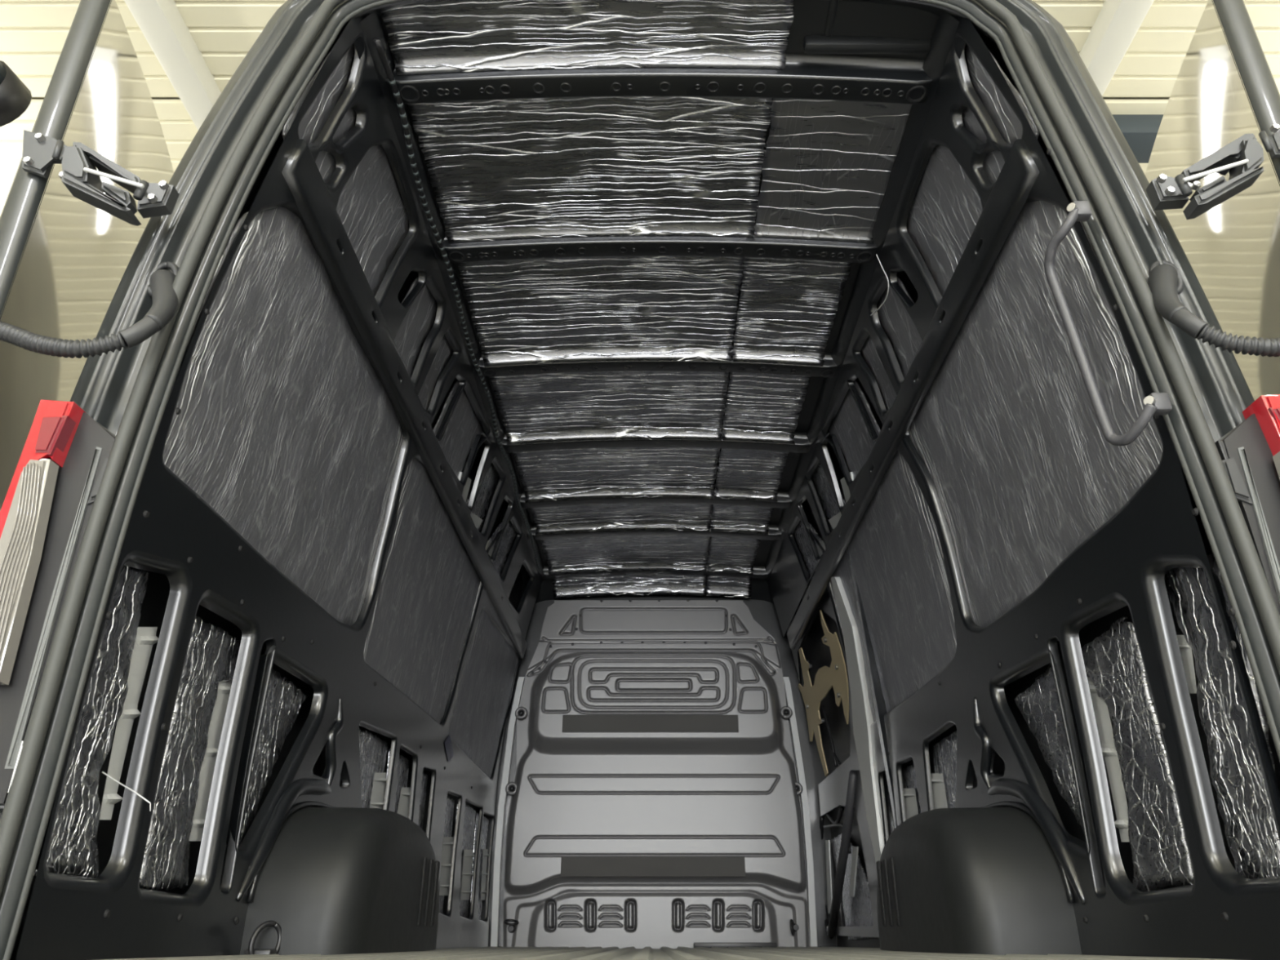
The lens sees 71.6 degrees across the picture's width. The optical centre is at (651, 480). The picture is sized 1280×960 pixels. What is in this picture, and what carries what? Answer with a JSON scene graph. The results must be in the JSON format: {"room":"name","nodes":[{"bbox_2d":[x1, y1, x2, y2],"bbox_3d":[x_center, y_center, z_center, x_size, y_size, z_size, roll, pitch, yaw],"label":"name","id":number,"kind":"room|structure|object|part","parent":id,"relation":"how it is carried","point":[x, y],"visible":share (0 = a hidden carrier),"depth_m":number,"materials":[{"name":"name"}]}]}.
{"room":"cargo space","nodes":[
{"label":"cargo space","id":0,"kind":"room"},
{"bbox_2d":[0,0,179,511],"bbox_3d":[-1.264,0.018,1.774,0.307,2.160,0.965,14,-30,-26],"label":"door","id":1,"kind":"structure","parent":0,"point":[95,167],"depth_m":1.80,"materials":[{"name":"white paint"}]},
{"bbox_3d":[-1.189,-0.637,1.728,0.100,0.120,0.015,0,-27,0],"label":"plate","id":2,"kind":"part","parent":1,"relation":"part of","materials":[{"name":"grey metal"}]},
{"bbox_3d":[-1.001,-0.563,1.654,0.122,0.050,0.008,0,-27,0],"label":"check rod","id":3,"kind":"part","parent":1,"relation":"part of","materials":[{"name":"grey metal"}]},
{"bbox_3d":[-0.947,-0.535,1.696,0.064,0.066,0.030,0,-27,0],"label":"plate","id":4,"kind":"part","parent":1,"relation":"part of","materials":[{"name":"grey metal"}]},
{"bbox_2d":[10,16,541,959],"bbox_3d":[-0.821,0.685,3.433,0.293,2.140,4.050,0,-27,0],"label":"wall","id":5,"kind":"structure","parent":0,"point":[197,564],"depth_m":2.03,"materials":[{"name":"black metal"}]},
{"bbox_2d":[0,399,85,684],"bbox_3d":[-0.985,0.087,1.407,0.089,0.478,0.067,0,-27,0],"label":"tail light","id":6,"kind":"object","parent":5,"relation":"attached to","point":[24,513],"visible":0.99,"depth_m":1.40,"materials":[{"name":"red plastic"}]},
{"bbox_2d":[0,400,115,812],"bbox_3d":[-0.941,0.166,1.400,0.123,0.668,0.059,0,-27,0],"label":"tail light housing","id":7,"kind":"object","parent":5,"relation":"attached to","point":[77,483],"depth_m":1.38,"materials":[{"name":"black plastic"}]},
{"bbox_3d":[-0.897,0.001,1.457,0.033,0.085,0.012,0,-27,0],"label":"latch plate","id":8,"kind":"part","parent":7,"relation":"part of","materials":[{"name":"grey metal"}]},
{"bbox_2d":[0,261,178,358],"bbox_3d":[-1.011,-0.312,1.593,0.330,0.298,0.148,0,-27,0],"label":"cable conduit","id":9,"kind":"object","parent":5,"relation":"attached to","point":[163,308],"visible":0.98,"depth_m":1.49,"materials":[{"name":"grey rubber"}]},
{"bbox_2d":[33,553,148,877],"bbox_3d":[-0.908,0.385,1.480,0.020,0.512,0.162,0,-27,0],"label":"sheet","id":10,"kind":"object","parent":5,"relation":"attached to","point":[73,849],"visible":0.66,"depth_m":1.45,"materials":[{"name":"metal"}]},
{"bbox_2d":[102,771,151,811],"bbox_3d":[-0.848,0.503,1.436,0.110,0.064,0.010,-7,-28,14],"label":"thread","id":11,"kind":"object","parent":5,"relation":"hanging from","point":[103,772],"visible":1,"depth_m":1.43,"materials":[{"name":"grey"}]},
{"bbox_2d":[139,615,241,890],"bbox_3d":[-0.908,0.536,1.765,0.020,0.514,0.232,0,-27,0],"label":"sheet","id":12,"kind":"object","parent":5,"relation":"attached to","point":[211,656],"visible":0.91,"depth_m":1.73,"materials":[{"name":"metal"}]},
{"bbox_2d":[239,653,308,845],"bbox_3d":[-0.910,0.668,2.146,0.017,0.418,0.313,0,-27,0],"label":"sheet","id":13,"kind":"object","parent":5,"relation":"attached to","point":[283,702],"visible":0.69,"depth_m":2.14,"materials":[{"name":"metal"}]},
{"bbox_2d":[163,206,402,625],"bbox_3d":[-0.850,-0.088,2.272,0.096,0.721,1.240,0,-27,0],"label":"sheet","id":14,"kind":"object","parent":5,"relation":"attached to","point":[285,427],"visible":0.87,"depth_m":2.07,"materials":[{"name":"metal"}]},
{"bbox_2d":[281,44,354,144],"bbox_3d":[-0.760,-0.885,2.047,0.085,0.370,0.128,0,-27,0],"label":"sheet","id":15,"kind":"object","parent":5,"relation":"attached to","point":[311,125],"visible":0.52,"depth_m":2.06,"materials":[{"name":"metal"}]},
{"bbox_2d":[315,150,335,184],"bbox_3d":[-0.784,-0.740,2.090,0.034,0.136,0.130,0,-27,0],"label":"sheet","id":16,"kind":"object","parent":5,"relation":"attached to","point":[325,162],"visible":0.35,"depth_m":2.12,"materials":[{"name":"metal"}]},
{"bbox_2d":[240,800,439,955],"bbox_3d":[-0.747,1.034,2.312,0.266,0.350,0.917,0,-27,0],"label":"wheel arch","id":17,"kind":"object","parent":5,"relation":"attached to","point":[334,880],"visible":0.93,"depth_m":1.98,"materials":[{"name":"black paint"}]},
{"bbox_2d":[326,108,356,153],"bbox_3d":[-0.757,-0.851,2.150,0.047,0.175,0.102,0,-27,0],"label":"sheet","id":18,"kind":"object","parent":5,"relation":"attached to","point":[348,122],"visible":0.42,"depth_m":2.17,"materials":[{"name":"metal"}]},
{"bbox_2d":[336,145,408,296],"bbox_3d":[-0.760,-0.701,2.393,0.085,0.358,0.424,0,-27,0],"label":"sheet","id":19,"kind":"object","parent":5,"relation":"attached to","point":[371,209],"visible":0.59,"depth_m":2.42,"materials":[{"name":"metal"}]},
{"bbox_2d":[359,726,387,808],"bbox_3d":[-0.898,0.938,2.769,0.013,0.309,0.427,0,-27,0],"label":"sheet","id":20,"kind":"object","parent":5,"relation":"attached to","point":[373,750],"visible":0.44,"depth_m":2.82,"materials":[{"name":"metal"}]},
{"bbox_2d":[386,747,408,813],"bbox_3d":[-0.899,1.127,3.124,0.011,0.314,0.289,0,-27,0],"label":"sheet","id":21,"kind":"object","parent":5,"relation":"attached to","point":[403,762],"visible":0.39,"depth_m":3.18,"materials":[{"name":"metal"}]},
{"bbox_3d":[-0.766,0.163,3.611,0.039,0.098,3.824,0,-27,0],"label":"waist rail","id":22,"kind":"part","parent":5,"relation":"part of","materials":[{"name":"black metal"}]},
{"bbox_2d":[394,276,436,377],"bbox_3d":[-0.762,-0.488,2.820,0.080,0.349,0.276,0,-27,0],"label":"sheet","id":23,"kind":"object","parent":5,"relation":"attached to","point":[420,317],"visible":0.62,"depth_m":2.86,"materials":[{"name":"metal"}]},
{"bbox_2d":[363,457,480,723],"bbox_3d":[-0.840,0.482,3.398,0.099,0.753,1.350,0,-27,0],"label":"sheet","id":24,"kind":"object","parent":5,"relation":"attached to","point":[429,584],"visible":0.84,"depth_m":3.27,"materials":[{"name":"metal"}]},
{"bbox_2d":[417,771,427,828],"bbox_3d":[-0.896,1.341,3.380,0.017,0.450,0.227,0,-27,0],"label":"sheet","id":25,"kind":"object","parent":5,"relation":"attached to","point":[424,777],"visible":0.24,"depth_m":3.49,"materials":[{"name":"metal"}]},
{"bbox_2d":[417,334,452,410],"bbox_3d":[-0.761,-0.366,3.064,0.079,0.340,0.214,0,-27,0],"label":"sheet","id":26,"kind":"object","parent":5,"relation":"attached to","point":[443,354],"visible":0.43,"depth_m":3.10,"materials":[{"name":"metal"}]},
{"bbox_2d":[439,795,454,913],"bbox_3d":[-0.894,1.607,3.812,0.022,0.485,0.332,0,-27,0],"label":"sheet","id":27,"kind":"object","parent":5,"relation":"attached to","point":[450,802],"visible":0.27,"depth_m":3.91,"materials":[{"name":"metal"}]},
{"bbox_2d":[433,380,483,479],"bbox_3d":[-0.758,-0.167,3.479,0.084,0.354,0.516,0,-27,0],"label":"sheet","id":28,"kind":"object","parent":5,"relation":"attached to","point":[464,425],"visible":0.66,"depth_m":3.49,"materials":[{"name":"metal"}]},
{"bbox_2d":[455,800,475,917],"bbox_3d":[-0.893,1.823,4.247,0.023,0.511,0.475,0,-27,0],"label":"sheet","id":29,"kind":"object","parent":5,"relation":"attached to","point":[469,813],"visible":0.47,"depth_m":4.32,"materials":[{"name":"metal"}]},
{"bbox_2d":[470,812,488,919],"bbox_3d":[-0.893,2.026,4.640,0.024,0.513,0.370,0,-27,0],"label":"sheet","id":30,"kind":"object","parent":5,"relation":"attached to","point":[485,823],"visible":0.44,"depth_m":4.66,"materials":[{"name":"metal"}]},
{"bbox_2d":[466,462,498,531],"bbox_3d":[-0.758,0.074,3.961,0.087,0.367,0.328,0,-27,0],"label":"sheet","id":31,"kind":"object","parent":5,"relation":"attached to","point":[484,496],"visible":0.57,"depth_m":4.02,"materials":[{"name":"metal"}]},
{"bbox_2d":[448,608,518,778],"bbox_3d":[-0.838,1.093,4.572,0.095,0.727,1.386,0,-27,0],"label":"sheet","id":32,"kind":"object","parent":5,"relation":"attached to","point":[483,695],"visible":0.91,"depth_m":4.49,"materials":[{"name":"metal"}]},
{"bbox_2d":[488,520,516,576],"bbox_3d":[-0.758,0.316,4.446,0.081,0.333,0.517,0,-27,0],"label":"sheet","id":33,"kind":"object","parent":5,"relation":"attached to","point":[509,534],"visible":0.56,"depth_m":4.54,"materials":[{"name":"metal"}]},
{"bbox_2d":[0,0,1279,214],"bbox_3d":[0.000,-2.714,2.483,12.000,0.260,16.000,0,-27,0],"label":"ceiling","id":34,"kind":"structure","parent":0,"point":[1134,52],"depth_m":3.98,"materials":[{"name":"beige"}]},
{"bbox_2d":[0,60,31,126],"bbox_3d":[-2.691,-2.012,3.094,0.251,0.725,1.329,-3,-27,6],"label":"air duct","id":35,"kind":"object","parent":34,"relation":"hanging from","point":[15,97],"visible":1,"depth_m":3.50,"materials":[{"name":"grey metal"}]},
{"bbox_3d":[0.000,-1.608,4.719,12.000,0.012,0.988,0,-27,0],"label":"ceiling panel","id":36,"kind":"part","parent":34,"relation":"part of","materials":[{"name":"beige"}]},
{"bbox_3d":[0.000,-2.057,3.825,12.000,0.012,0.988,0,-27,0],"label":"ceiling panel","id":37,"kind":"part","parent":34,"relation":"part of","materials":[{"name":"beige"}]},
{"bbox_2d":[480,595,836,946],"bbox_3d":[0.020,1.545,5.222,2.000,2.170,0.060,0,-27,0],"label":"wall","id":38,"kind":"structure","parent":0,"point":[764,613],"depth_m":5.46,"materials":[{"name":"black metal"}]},
{"bbox_2d":[328,0,990,604],"bbox_3d":[0.020,-0.021,3.855,1.720,0.501,4.210,0,-27,0],"label":"roof frame","id":39,"kind":"structure","parent":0,"point":[837,50],"depth_m":2.67,"materials":[{"name":"black paint"}]},
{"bbox_2d":[373,37,544,576],"bbox_3d":[-0.655,-0.238,3.729,0.033,0.029,3.611,0,-27,0],"label":"harness","id":40,"kind":"object","parent":39,"relation":"attached to","point":[377,42],"visible":1,"depth_m":2.78,"materials":[{"name":"black plastic"}]},
{"bbox_2d":[381,0,793,75],"bbox_3d":[-0.151,-1.111,2.147,0.996,0.060,0.263,0,-27,0],"label":"sheet","id":41,"kind":"object","parent":39,"relation":"attached to","point":[448,36],"visible":0.98,"depth_m":2.19,"materials":[{"name":"metal"}]},
{"bbox_2d":[408,96,772,242],"bbox_3d":[-0.161,-0.899,2.569,0.976,0.058,0.554,0,-27,0],"label":"sheet","id":42,"kind":"object","parent":39,"relation":"attached to","point":[626,166],"visible":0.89,"depth_m":2.57,"materials":[{"name":"metal"}]},
{"bbox_2d":[457,256,744,366],"bbox_3d":[-0.166,-0.603,3.138,0.956,0.081,0.601,0,-27,0],"label":"sheet","id":43,"kind":"object","parent":39,"relation":"attached to","point":[599,308],"visible":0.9,"depth_m":3.17,"materials":[{"name":"metal"}]},
{"bbox_2d":[489,371,728,444],"bbox_3d":[-0.163,-0.315,3.710,0.960,0.080,0.552,0,-27,0],"label":"sheet","id":44,"kind":"object","parent":39,"relation":"attached to","point":[535,408],"visible":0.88,"depth_m":3.76,"materials":[{"name":"metal"}]},
{"bbox_2d":[512,447,720,502],"bbox_3d":[-0.159,-0.043,4.252,0.960,0.080,0.533,0,-27,0],"label":"sheet","id":45,"kind":"object","parent":39,"relation":"attached to","point":[548,475],"visible":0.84,"depth_m":4.32,"materials":[{"name":"metal"}]},
{"bbox_2d":[530,503,712,534],"bbox_3d":[-0.153,0.185,4.705,0.961,0.079,0.354,0,-27,0],"label":"sheet","id":46,"kind":"object","parent":39,"relation":"attached to","point":[610,517],"visible":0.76,"depth_m":4.80,"materials":[{"name":"metal"}]},
{"bbox_2d":[540,535,711,574],"bbox_3d":[-0.143,0.416,5.167,0.971,0.080,0.550,0,-27,0],"label":"sheet","id":47,"kind":"object","parent":39,"relation":"attached to","point":[621,553],"visible":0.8,"depth_m":5.26,"materials":[{"name":"metal"}]},
{"bbox_2d":[552,574,706,599],"bbox_3d":[-0.134,0.644,5.503,0.960,0.149,0.128,0,-27,0],"label":"sheet","id":48,"kind":"object","parent":39,"relation":"attached to","point":[626,584],"visible":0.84,"depth_m":5.54,"materials":[{"name":"metal"}]},
{"bbox_2d":[706,575,751,598],"bbox_3d":[0.483,0.646,5.502,0.281,0.140,0.128,0,-27,0],"label":"sheet","id":49,"kind":"object","parent":39,"relation":"attached to","point":[721,586],"visible":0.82,"depth_m":5.53,"materials":[{"name":"metal"}]},
{"bbox_2d":[706,536,760,573],"bbox_3d":[0.481,0.417,5.166,0.285,0.070,0.550,0,-27,0],"label":"sheet","id":50,"kind":"object","parent":39,"relation":"attached to","point":[726,554],"visible":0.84,"depth_m":5.26,"materials":[{"name":"metal"}]},
{"bbox_2d":[710,504,773,534],"bbox_3d":[0.483,0.186,4.705,0.321,0.070,0.354,0,-27,0],"label":"sheet","id":51,"kind":"object","parent":39,"relation":"attached to","point":[727,518],"visible":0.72,"depth_m":4.79,"materials":[{"name":"metal"}]},
{"bbox_2d":[714,448,788,501],"bbox_3d":[0.478,-0.043,4.252,0.320,0.072,0.533,0,-27,0],"label":"sheet","id":52,"kind":"object","parent":39,"relation":"attached to","point":[741,473],"visible":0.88,"depth_m":4.32,"materials":[{"name":"metal"}]},
{"bbox_2d":[721,372,810,444],"bbox_3d":[0.476,-0.315,3.710,0.325,0.072,0.552,0,-27,0],"label":"sheet","id":53,"kind":"object","parent":39,"relation":"attached to","point":[761,407],"visible":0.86,"depth_m":3.76,"materials":[{"name":"metal"}]},
{"bbox_2d":[732,257,851,366],"bbox_3d":[0.486,-0.603,3.138,0.356,0.075,0.601,0,-27,0],"label":"sheet","id":54,"kind":"object","parent":39,"relation":"attached to","point":[787,310],"visible":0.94,"depth_m":3.16,"materials":[{"name":"metal"}]},
{"bbox_2d":[753,97,911,243],"bbox_3d":[0.516,-0.897,2.568,0.386,0.056,0.554,0,-27,0],"label":"sheet","id":55,"kind":"object","parent":39,"relation":"attached to","point":[827,165],"visible":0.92,"depth_m":2.57,"materials":[{"name":"metal"}]},
{"bbox_2d":[870,253,888,315],"bbox_3d":[0.724,-0.602,2.827,0.030,0.124,0.210,-2,-27,5],"label":"loose wire","id":56,"kind":"object","parent":39,"relation":"hanging from","point":[876,254],"visible":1,"depth_m":2.75,"materials":[{"name":"grey"}]},
{"bbox_2d":[95,942,1242,959],"bbox_3d":[0.028,1.699,2.999,1.975,0.258,4.315,0,-27,0],"label":"floor","id":57,"kind":"structure","parent":0,"point":[700,951],"depth_m":1.75,"materials":[{"name":"grey"}]},
{"bbox_2d":[243,920,281,955],"bbox_3d":[-0.798,0.952,1.827,0.060,0.083,0.060,0,-27,0],"label":"ring","id":58,"kind":"object","parent":57,"relation":"on","point":[251,950],"visible":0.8,"depth_m":1.82,"materials":[{"name":"grey metal"}]},
{"bbox_3d":[-0.800,0.972,1.817,0.055,0.020,0.040,0,-27,0],"label":"ring plate","id":59,"kind":"part","parent":58,"relation":"part of","materials":[{"name":"grey metal"}]},
{"bbox_2d":[487,599,827,948],"bbox_3d":[0.022,1.568,5.029,1.844,1.926,0.267,0,-27,0],"label":"bulkhead","id":60,"kind":"object","parent":57,"relation":"on","point":[655,785],"visible":1,"depth_m":4.94,"materials":[{"name":"grey metal"}]},
{"bbox_2d":[767,16,1279,959],"bbox_3d":[0.861,0.678,3.420,0.293,2.140,4.079,0,-27,0],"label":"wall","id":61,"kind":"structure","parent":0,"point":[1119,571],"depth_m":2.04,"materials":[{"name":"black metal"}]},
{"bbox_2d":[0,0,1279,959],"bbox_3d":[0.028,0.156,2.324,2.184,2.508,1.707,0,-27,0],"label":"trim","id":62,"kind":"structure","parent":61,"relation":"attached to","point":[127,392],"depth_m":1.65,"materials":[{"name":"grey paint"}]},
{"bbox_2d":[793,520,825,579],"bbox_3d":[0.798,0.316,4.446,0.081,0.333,0.517,0,-27,0],"label":"sheet","id":63,"kind":"object","parent":61,"relation":"attached to","point":[800,534],"visible":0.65,"depth_m":4.54,"materials":[{"name":"metal"}]},
{"bbox_2d":[812,462,845,532],"bbox_3d":[0.798,0.074,3.961,0.087,0.367,0.328,0,-27,0],"label":"sheet","id":64,"kind":"object","parent":61,"relation":"attached to","point":[830,506],"visible":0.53,"depth_m":4.02,"materials":[{"name":"metal"}]},
{"bbox_2d":[786,529,913,939],"bbox_3d":[0.915,1.300,4.324,0.186,1.679,1.896,0,-27,0],"label":"door","id":65,"kind":"structure","parent":61,"relation":"in","point":[842,787],"depth_m":4.27,"materials":[{"name":"black paint"}]},
{"bbox_3d":[0.902,1.188,5.028,0.030,0.311,0.195,-7,-27,13],"label":"linkage rod","id":66,"kind":"part","parent":65,"relation":"part of","materials":[{"name":"brown metal"}]},
{"bbox_2d":[798,609,848,776],"bbox_3d":[0.895,1.147,4.666,0.090,0.706,1.184,0,-27,0],"label":"plate","id":67,"kind":"object","parent":65,"relation":"attached to","point":[835,676],"visible":1,"depth_m":4.63,"materials":[{"name":"beige"}]},
{"bbox_3d":[0.943,2.154,4.835,0.040,0.612,0.217,0,-27,0],"label":"linkage rod","id":68,"kind":"part","parent":65,"relation":"part of","materials":[{"name":"grey metal"}]},
{"bbox_3d":[0.937,1.347,4.675,0.018,0.327,0.098,9,-28,-17],"label":"linkage rod","id":69,"kind":"part","parent":65,"relation":"part of","materials":[{"name":"black metal"}]},
{"bbox_3d":[0.944,1.374,4.598,0.022,0.212,0.154,1,-27,-3],"label":"linkage rod","id":70,"kind":"part","parent":65,"relation":"part of","materials":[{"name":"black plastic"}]},
{"bbox_3d":[0.951,1.743,4.601,0.020,0.092,0.411,0,-27,0],"label":"linkage rod","id":71,"kind":"part","parent":65,"relation":"part of","materials":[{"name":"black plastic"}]},
{"bbox_3d":[0.951,1.839,4.558,0.018,0.185,0.615,0,-27,0],"label":"linkage rod","id":72,"kind":"part","parent":65,"relation":"part of","materials":[{"name":"grey metal"}]},
{"bbox_3d":[0.943,1.991,4.370,0.037,0.439,0.247,1,-27,-2],"label":"linkage rod","id":73,"kind":"part","parent":65,"relation":"part of","materials":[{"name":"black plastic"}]},
{"bbox_2d":[831,833,875,940],"bbox_3d":[0.976,1.960,4.307,0.024,0.490,0.936,0,-27,1],"label":"sheet","id":74,"kind":"object","parent":65,"relation":"in","point":[857,910],"visible":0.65,"depth_m":4.22,"materials":[{"name":"metal"}]},
{"bbox_2d":[828,380,880,479],"bbox_3d":[0.798,-0.167,3.479,0.084,0.354,0.516,0,-27,0],"label":"sheet","id":75,"kind":"object","parent":61,"relation":"attached to","point":[850,428],"visible":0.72,"depth_m":3.48,"materials":[{"name":"metal"}]},
{"bbox_2d":[861,335,896,411],"bbox_3d":[0.801,-0.366,3.064,0.079,0.340,0.214,0,-27,0],"label":"sheet","id":76,"kind":"object","parent":61,"relation":"attached to","point":[869,353],"visible":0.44,"depth_m":3.10,"materials":[{"name":"metal"}]},
{"bbox_2d":[888,790,893,833],"bbox_3d":[0.936,1.337,3.355,0.018,0.441,0.218,0,-27,0],"label":"sheet","id":77,"kind":"object","parent":61,"relation":"attached to","point":[891,824],"visible":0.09,"depth_m":3.46,"materials":[{"name":"metal"}]},
{"bbox_2d":[830,450,956,722],"bbox_3d":[0.879,0.468,3.366,0.100,0.758,1.423,0,-27,0],"label":"sheet","id":78,"kind":"object","parent":61,"relation":"attached to","point":[895,554],"visible":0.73,"depth_m":3.14,"materials":[{"name":"metal"}]},
{"bbox_2d":[877,276,921,377],"bbox_3d":[0.802,-0.488,2.820,0.080,0.349,0.276,0,-27,0],"label":"sheet","id":79,"kind":"object","parent":61,"relation":"attached to","point":[895,319],"visible":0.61,"depth_m":2.86,"materials":[{"name":"metal"}]},
{"bbox_2d":[904,763,920,813],"bbox_3d":[0.939,1.136,3.114,0.012,0.279,0.274,0,-27,0],"label":"sheet","id":80,"kind":"object","parent":61,"relation":"attached to","point":[909,772],"visible":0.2,"depth_m":3.19,"materials":[{"name":"metal"}]},
{"bbox_3d":[0.806,0.118,3.522,0.039,0.098,3.624,0,-27,0],"label":"waist rail","id":81,"kind":"part","parent":61,"relation":"part of","materials":[{"name":"black metal"}]},
{"bbox_2d":[906,145,982,297],"bbox_3d":[0.800,-0.701,2.393,0.085,0.358,0.424,0,-27,0],"label":"sheet","id":82,"kind":"object","parent":61,"relation":"attached to","point":[945,211],"visible":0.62,"depth_m":2.42,"materials":[{"name":"metal"}]},
{"bbox_2d":[933,730,957,808],"bbox_3d":[0.939,0.942,2.756,0.012,0.286,0.397,0,-27,0],"label":"sheet","id":83,"kind":"object","parent":61,"relation":"attached to","point":[944,752],"visible":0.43,"depth_m":2.79,"materials":[{"name":"metal"}]},
{"bbox_2d":[961,108,992,153],"bbox_3d":[0.797,-0.851,2.150,0.047,0.175,0.102,0,-27,0],"label":"sheet","id":84,"kind":"object","parent":61,"relation":"attached to","point":[970,121],"visible":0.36,"depth_m":2.17,"materials":[{"name":"metal"}]},
{"bbox_2d":[875,800,1081,955],"bbox_3d":[0.787,1.034,2.312,0.266,0.350,0.917,0,-27,0],"label":"wheel arch","id":85,"kind":"object","parent":61,"relation":"attached to","point":[988,879],"visible":0.95,"depth_m":1.98,"materials":[{"name":"black paint"}]},
{"bbox_2d":[982,150,1004,184],"bbox_3d":[0.824,-0.740,2.090,0.034,0.136,0.130,0,-27,0],"label":"sheet","id":86,"kind":"object","parent":61,"relation":"attached to","point":[993,162],"visible":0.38,"depth_m":2.12,"materials":[{"name":"metal"}]},
{"bbox_2d":[964,44,1039,144],"bbox_3d":[0.800,-0.885,2.047,0.085,0.370,0.128,0,-27,0],"label":"sheet","id":87,"kind":"object","parent":61,"relation":"attached to","point":[1007,123],"visible":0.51,"depth_m":2.06,"materials":[{"name":"metal"}]},
{"bbox_2d":[908,200,1177,626],"bbox_3d":[0.886,-0.114,2.244,0.106,0.794,1.164,0,-27,0],"label":"sheet","id":88,"kind":"object","parent":61,"relation":"attached to","point":[1021,465],"visible":0.8,"depth_m":2.08,"materials":[{"name":"metal"}]},
{"bbox_2d":[1014,663,1084,833],"bbox_3d":[0.950,0.664,2.124,0.017,0.407,0.291,0,-27,0],"label":"sheet","id":89,"kind":"object","parent":61,"relation":"attached to","point":[1039,705],"visible":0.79,"depth_m":2.11,"materials":[{"name":"metal"}]},
{"bbox_2d":[1044,200,1172,446],"bbox_3d":[0.826,-0.299,1.646,0.091,0.501,0.137,23,-35,-38],"label":"handle","id":90,"kind":"object","parent":61,"relation":"attached to","point":[1156,403],"visible":1,"depth_m":1.66,"materials":[{"name":"grey"}]},
{"bbox_2d":[1081,617,1193,891],"bbox_3d":[0.947,0.539,1.761,0.022,0.503,0.256,0,-27,0],"label":"sheet","id":91,"kind":"object","parent":61,"relation":"attached to","point":[1113,660],"visible":0.94,"depth_m":1.72,"materials":[{"name":"metal"}]},
{"bbox_2d":[1148,259,1279,356],"bbox_3d":[1.039,-0.315,1.593,0.274,0.300,0.149,0,-27,0],"label":"cable conduit","id":92,"kind":"object","parent":61,"relation":"attached to","point":[1166,280],"visible":1,"depth_m":1.52,"materials":[{"name":"grey rubber"}]},
{"bbox_2d":[1164,554,1279,879],"bbox_3d":[0.946,0.367,1.459,0.023,0.545,0.198,0,-27,0],"label":"sheet","id":93,"kind":"object","parent":61,"relation":"attached to","point":[1244,807],"visible":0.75,"depth_m":1.46,"materials":[{"name":"metal"}]},
{"bbox_2d":[1214,413,1279,614],"bbox_3d":[0.999,0.166,1.400,0.136,0.668,0.059,0,-27,0],"label":"tail light housing","id":94,"kind":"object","parent":61,"relation":"attached to","point":[1245,452],"depth_m":1.45,"materials":[{"name":"black plastic"}]},
{"bbox_3d":[0.958,0.001,1.457,0.032,0.085,0.012,0,-27,0],"label":"latch plate","id":95,"kind":"part","parent":94,"relation":"part of","materials":[{"name":"grey metal"}]},
{"bbox_2d":[1242,394,1279,479],"bbox_3d":[1.068,-0.002,1.452,0.093,0.308,0.066,0,-27,0],"label":"tail light","id":96,"kind":"object","parent":61,"relation":"attached to","point":[1266,408],"visible":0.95,"depth_m":1.49,"materials":[{"name":"red plastic"}]},
{"bbox_2d":[1145,0,1279,400],"bbox_3d":[1.312,0.019,1.774,0.307,2.160,0.964,-14,-30,26],"label":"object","id":97,"kind":"structure","parent":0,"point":[1213,170],"depth_m":1.89,"materials":[{"name":"metal"}]},
{"bbox_3d":[0.992,-0.554,1.705,0.059,0.066,0.030,0,-27,0],"label":"plate","id":98,"kind":"part","parent":97,"relation":"part of","materials":[{"name":"grey metal"}]},
{"bbox_3d":[1.057,-0.580,1.662,0.134,0.056,0.008,0,-27,0],"label":"check rod","id":99,"kind":"part","parent":97,"relation":"part of","materials":[{"name":"grey metal"}]},
{"bbox_3d":[1.235,-0.663,1.741,0.049,0.070,0.015,0,-27,0],"label":"plate","id":100,"kind":"part","parent":97,"relation":"part of","materials":[{"name":"grey metal"}]}
]}

